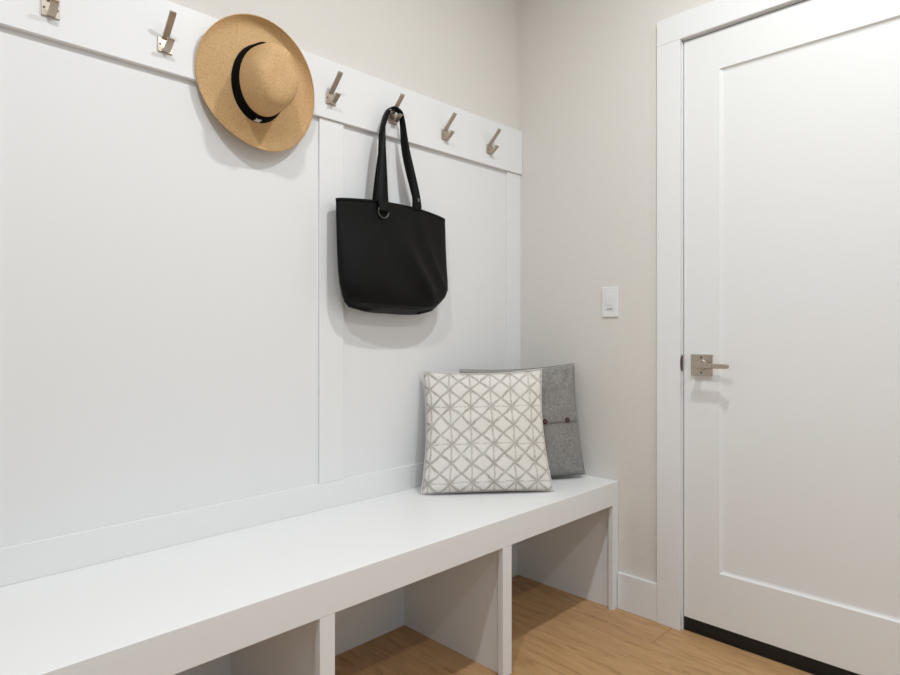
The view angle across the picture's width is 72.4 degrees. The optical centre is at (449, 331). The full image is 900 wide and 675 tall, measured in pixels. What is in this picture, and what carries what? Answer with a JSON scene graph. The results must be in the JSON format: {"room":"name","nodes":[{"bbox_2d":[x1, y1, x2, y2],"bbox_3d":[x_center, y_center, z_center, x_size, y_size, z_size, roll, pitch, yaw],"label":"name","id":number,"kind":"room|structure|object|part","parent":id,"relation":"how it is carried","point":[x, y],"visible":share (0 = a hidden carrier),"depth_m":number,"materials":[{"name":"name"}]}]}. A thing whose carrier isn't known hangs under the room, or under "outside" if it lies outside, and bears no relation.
{"room":"mudroom","nodes":[
{"label":"mudroom","id":0,"kind":"room"},
{"bbox_2d":[168,0,518,129],"bbox_3d":[-0.933,-0.310,1.547,0.100,2.740,3.600,0,0,45],"label":"wall","id":1,"kind":"structure","parent":0,"point":[462,54],"depth_m":2.30,"materials":[{"name":"beige paint"}]},
{"bbox_2d":[0,462,425,586],"bbox_3d":[-0.391,0.530,2.008,0.008,0.086,1.979,0,0,45],"label":"trim","id":2,"kind":"structure","parent":1,"relation":"attached to","point":[23,562],"depth_m":1.67,"materials":[{"name":"white wood"}]},
{"bbox_2d":[0,26,505,547],"bbox_3d":[-0.395,-0.064,2.012,0.004,1.272,1.979,0,0,45],"label":"wall panel","id":3,"kind":"object","parent":1,"relation":"attached to","point":[159,265],"depth_m":1.66,"materials":[{"name":"white paint"}]},
{"bbox_2d":[0,0,521,174],"bbox_3d":[-0.388,-0.785,2.005,0.016,0.190,1.979,0,0,45],"label":"trim","id":4,"kind":"structure","parent":1,"relation":"attached to","point":[128,31],"depth_m":1.70,"materials":[{"name":"white wood"}]},
{"bbox_2d":[41,0,59,19],"bbox_3d":[-0.917,-0.782,1.422,0.058,0.092,0.037,0,0,45],"label":"coat hook","id":5,"kind":"object","parent":4,"relation":"attached to","point":[49,8],"visible":1,"depth_m":1.43,"materials":[{"name":"silver metal"}]},
{"bbox_2d":[158,10,176,54],"bbox_3d":[-0.733,-0.782,1.605,0.058,0.092,0.037,0,0,45],"label":"coat hook","id":6,"kind":"object","parent":4,"relation":"attached to","point":[165,43],"visible":1,"depth_m":1.61,"materials":[{"name":"silver metal"}]},
{"bbox_3d":[-0.752,-0.756,1.625,0.004,0.037,0.037,0,0,45],"label":"plate","id":7,"kind":"part","parent":6,"relation":"part of","materials":[{"name":"silver metal"}]},
{"bbox_2d":[326,71,342,105],"bbox_3d":[-0.367,-0.782,1.973,0.058,0.092,0.037,0,0,45],"label":"coat hook","id":8,"kind":"object","parent":4,"relation":"attached to","point":[331,98],"visible":1,"depth_m":1.98,"materials":[{"name":"silver metal"}]},
{"bbox_3d":[-0.386,-0.756,1.992,0.004,0.037,0.037,0,0,45],"label":"plate","id":9,"kind":"part","parent":8,"relation":"part of","materials":[{"name":"silver metal"}]},
{"bbox_2d":[388,93,404,124],"bbox_3d":[-0.183,-0.782,2.157,0.058,0.092,0.037,0,0,45],"label":"coat hook","id":10,"kind":"object","parent":4,"relation":"attached to","point":[393,118],"visible":0.96,"depth_m":2.16,"materials":[{"name":"silver metal"}]},
{"bbox_2d":[336,106,447,314],"bbox_3d":[-0.175,-0.422,2.123,0.112,0.722,0.490,0,0,45],"label":"tote bag","id":11,"kind":"object","parent":10,"relation":"hanging from","point":[391,257],"visible":0.99,"depth_m":2.08,"materials":[{"name":"black fabric"}]},
{"bbox_3d":[-0.203,-0.756,2.176,0.004,0.037,0.037,0,0,45],"label":"plate","id":12,"kind":"part","parent":10,"relation":"part of","materials":[{"name":"silver metal"}]},
{"bbox_2d":[441,112,456,140],"bbox_3d":[0.000,-0.782,2.341,0.058,0.092,0.037,0,0,45],"label":"coat hook","id":13,"kind":"object","parent":4,"relation":"attached to","point":[446,135],"visible":1,"depth_m":2.35,"materials":[{"name":"silver metal"}]},
{"bbox_3d":[-0.019,-0.756,2.360,0.004,0.037,0.037,0,0,45],"label":"plate","id":14,"kind":"part","parent":13,"relation":"part of","materials":[{"name":"silver metal"}]},
{"bbox_2d":[486,129,500,154],"bbox_3d":[0.183,-0.782,2.525,0.058,0.092,0.037,0,0,45],"label":"coat hook","id":15,"kind":"object","parent":4,"relation":"attached to","point":[489,147],"visible":1,"depth_m":2.53,"materials":[{"name":"silver metal"}]},
{"bbox_3d":[0.164,-0.756,2.544,0.004,0.037,0.037,0,0,45],"label":"plate","id":16,"kind":"part","parent":15,"relation":"part of","materials":[{"name":"silver metal"}]},
{"bbox_2d":[318,117,343,483],"bbox_3d":[-0.389,-0.102,2.010,0.008,1.177,0.093,0,0,45],"label":"trim","id":17,"kind":"structure","parent":1,"relation":"attached to","point":[330,133],"depth_m":2.00,"materials":[{"name":"white wood"}]},
{"bbox_2d":[506,171,520,370],"bbox_3d":[0.276,-0.102,2.676,0.008,1.177,0.092,0,0,45],"label":"trim","id":18,"kind":"structure","parent":1,"relation":"attached to","point":[513,181],"depth_m":2.67,"materials":[{"name":"white wood"}]},
{"bbox_2d":[335,575,813,674],"bbox_3d":[0.413,1.090,0.205,3.900,0.060,3.600,0,0,45],"label":"floor","id":19,"kind":"structure","parent":0,"point":[555,631],"depth_m":2.05,"materials":[{"name":"brown wood"}]},
{"bbox_2d":[0,475,617,674],"bbox_3d":[-0.223,0.817,1.841,0.489,0.487,1.979,0,0,45],"label":"storage bench","id":20,"kind":"object","parent":19,"relation":"on","point":[288,596],"visible":0.93,"depth_m":1.61,"materials":[{"name":"white wood"}]},
{"bbox_3d":[-0.391,0.833,2.008,0.014,0.454,1.978,0,0,45],"label":"panel","id":21,"kind":"part","parent":20,"relation":"part of","materials":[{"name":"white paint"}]},
{"bbox_2d":[420,368,553,494],"bbox_3d":[0.127,0.355,2.238,0.478,0.435,0.188,0,0,-9],"label":"throw pillow","id":22,"kind":"object","parent":20,"relation":"on","point":[485,433],"visible":1,"depth_m":2.18,"materials":[{"name":"fabric"}]},
{"bbox_2d":[459,363,584,476],"bbox_3d":[0.284,0.350,2.409,0.491,0.447,0.156,0,0,-12],"label":"throw pillow","id":23,"kind":"object","parent":20,"relation":"on","point":[559,413],"visible":0.39,"depth_m":2.39,"materials":[{"name":"grey fabric"}]},
{"bbox_2d":[519,0,713,582],"bbox_3d":[1.691,-0.310,1.416,3.800,2.740,0.120,0,0,45],"label":"wall","id":24,"kind":"structure","parent":0,"point":[588,68],"depth_m":2.43,"materials":[{"name":"beige paint"}]},
{"bbox_2d":[602,286,617,316],"bbox_3d":[0.621,-0.117,2.390,0.070,0.118,0.010,0,0,45],"label":"light switch","id":25,"kind":"object","parent":24,"relation":"attached to","point":[609,294],"visible":1,"depth_m":2.39,"materials":[{"name":"white plastic"}]},
{"bbox_2d":[617,572,656,621],"bbox_3d":[0.703,0.990,2.306,0.161,0.139,0.014,0,0,45],"label":"baseboard","id":26,"kind":"structure","parent":24,"relation":"attached to","point":[635,595],"depth_m":2.30,"materials":[{"name":"white wood"}]},
{"bbox_2d":[657,39,682,630],"bbox_3d":[0.791,0.011,2.216,0.090,2.099,0.017,0,0,45],"label":"trim","id":27,"kind":"structure","parent":24,"relation":"attached to","point":[669,55],"depth_m":2.21,"materials":[{"name":"white wood"}]},
{"bbox_3d":[0.822,0.110,2.185,0.003,0.057,0.015,0,0,45],"label":"strike plate","id":28,"kind":"part","parent":27,"relation":"part of","materials":[{"name":"brown metal"}]},
{"bbox_2d":[657,0,797,46],"bbox_3d":[1.150,-1.085,1.859,1.103,0.091,0.017,0,0,45],"label":"trim","id":29,"kind":"structure","parent":24,"relation":"attached to","point":[712,15],"depth_m":2.11,"materials":[{"name":"white wood"}]},
{"bbox_2d":[682,0,806,628],"bbox_3d":[1.198,0.007,1.907,0.943,2.106,0.118,0,0,45],"label":"trim","id":30,"kind":"structure","parent":24,"relation":"attached to","point":[798,1],"depth_m":2.19,"materials":[{"name":"white wood"}]},
{"bbox_2d":[684,626,823,674],"bbox_3d":[1.199,1.054,1.908,0.920,0.012,0.114,0,0,45],"label":"threshold","id":31,"kind":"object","parent":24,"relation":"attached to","point":[685,628],"depth_m":2.02,"materials":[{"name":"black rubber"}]},
{"bbox_2d":[684,0,899,674],"bbox_3d":[1.153,0.008,1.861,0.915,2.079,0.100,0,0,45],"label":"door","id":32,"kind":"structure","parent":24,"relation":"in","point":[792,113],"depth_m":1.95,"materials":[{"name":"white paint"}]},
{"bbox_3d":[0.876,0.115,2.140,0.073,0.073,0.008,0,0,45],"label":"handle","id":33,"kind":"part","parent":32,"relation":"part of","materials":[{"name":"silver metal"}]},
{"bbox_3d":[0.877,0.115,2.075,0.120,0.018,0.013,0,0,45],"label":"lever","id":34,"kind":"part","parent":32,"relation":"part of","materials":[{"name":"silver metal"}]},
{"bbox_3d":[-0.550,-0.782,1.789,0.058,0.091,0.037,0,0,45],"label":"coat hook","id":35,"kind":"object","parent":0,"visible":0},
{"bbox_2d":[195,13,313,151],"bbox_3d":[-0.512,-0.716,1.748,0.161,0.372,0.360,0,0,45],"label":"straw hat","id":36,"kind":"object","parent":35,"relation":"hanging from","point":[253,77],"visible":1,"depth_m":1.72,"materials":[{"name":"beige wicker"}]},
{"bbox_3d":[-0.508,-0.719,1.735,0.136,0.223,0.165,0,0,45],"label":"crown","id":37,"kind":"part","parent":36,"relation":"part of","materials":[{"name":"wicker"}]}
]}

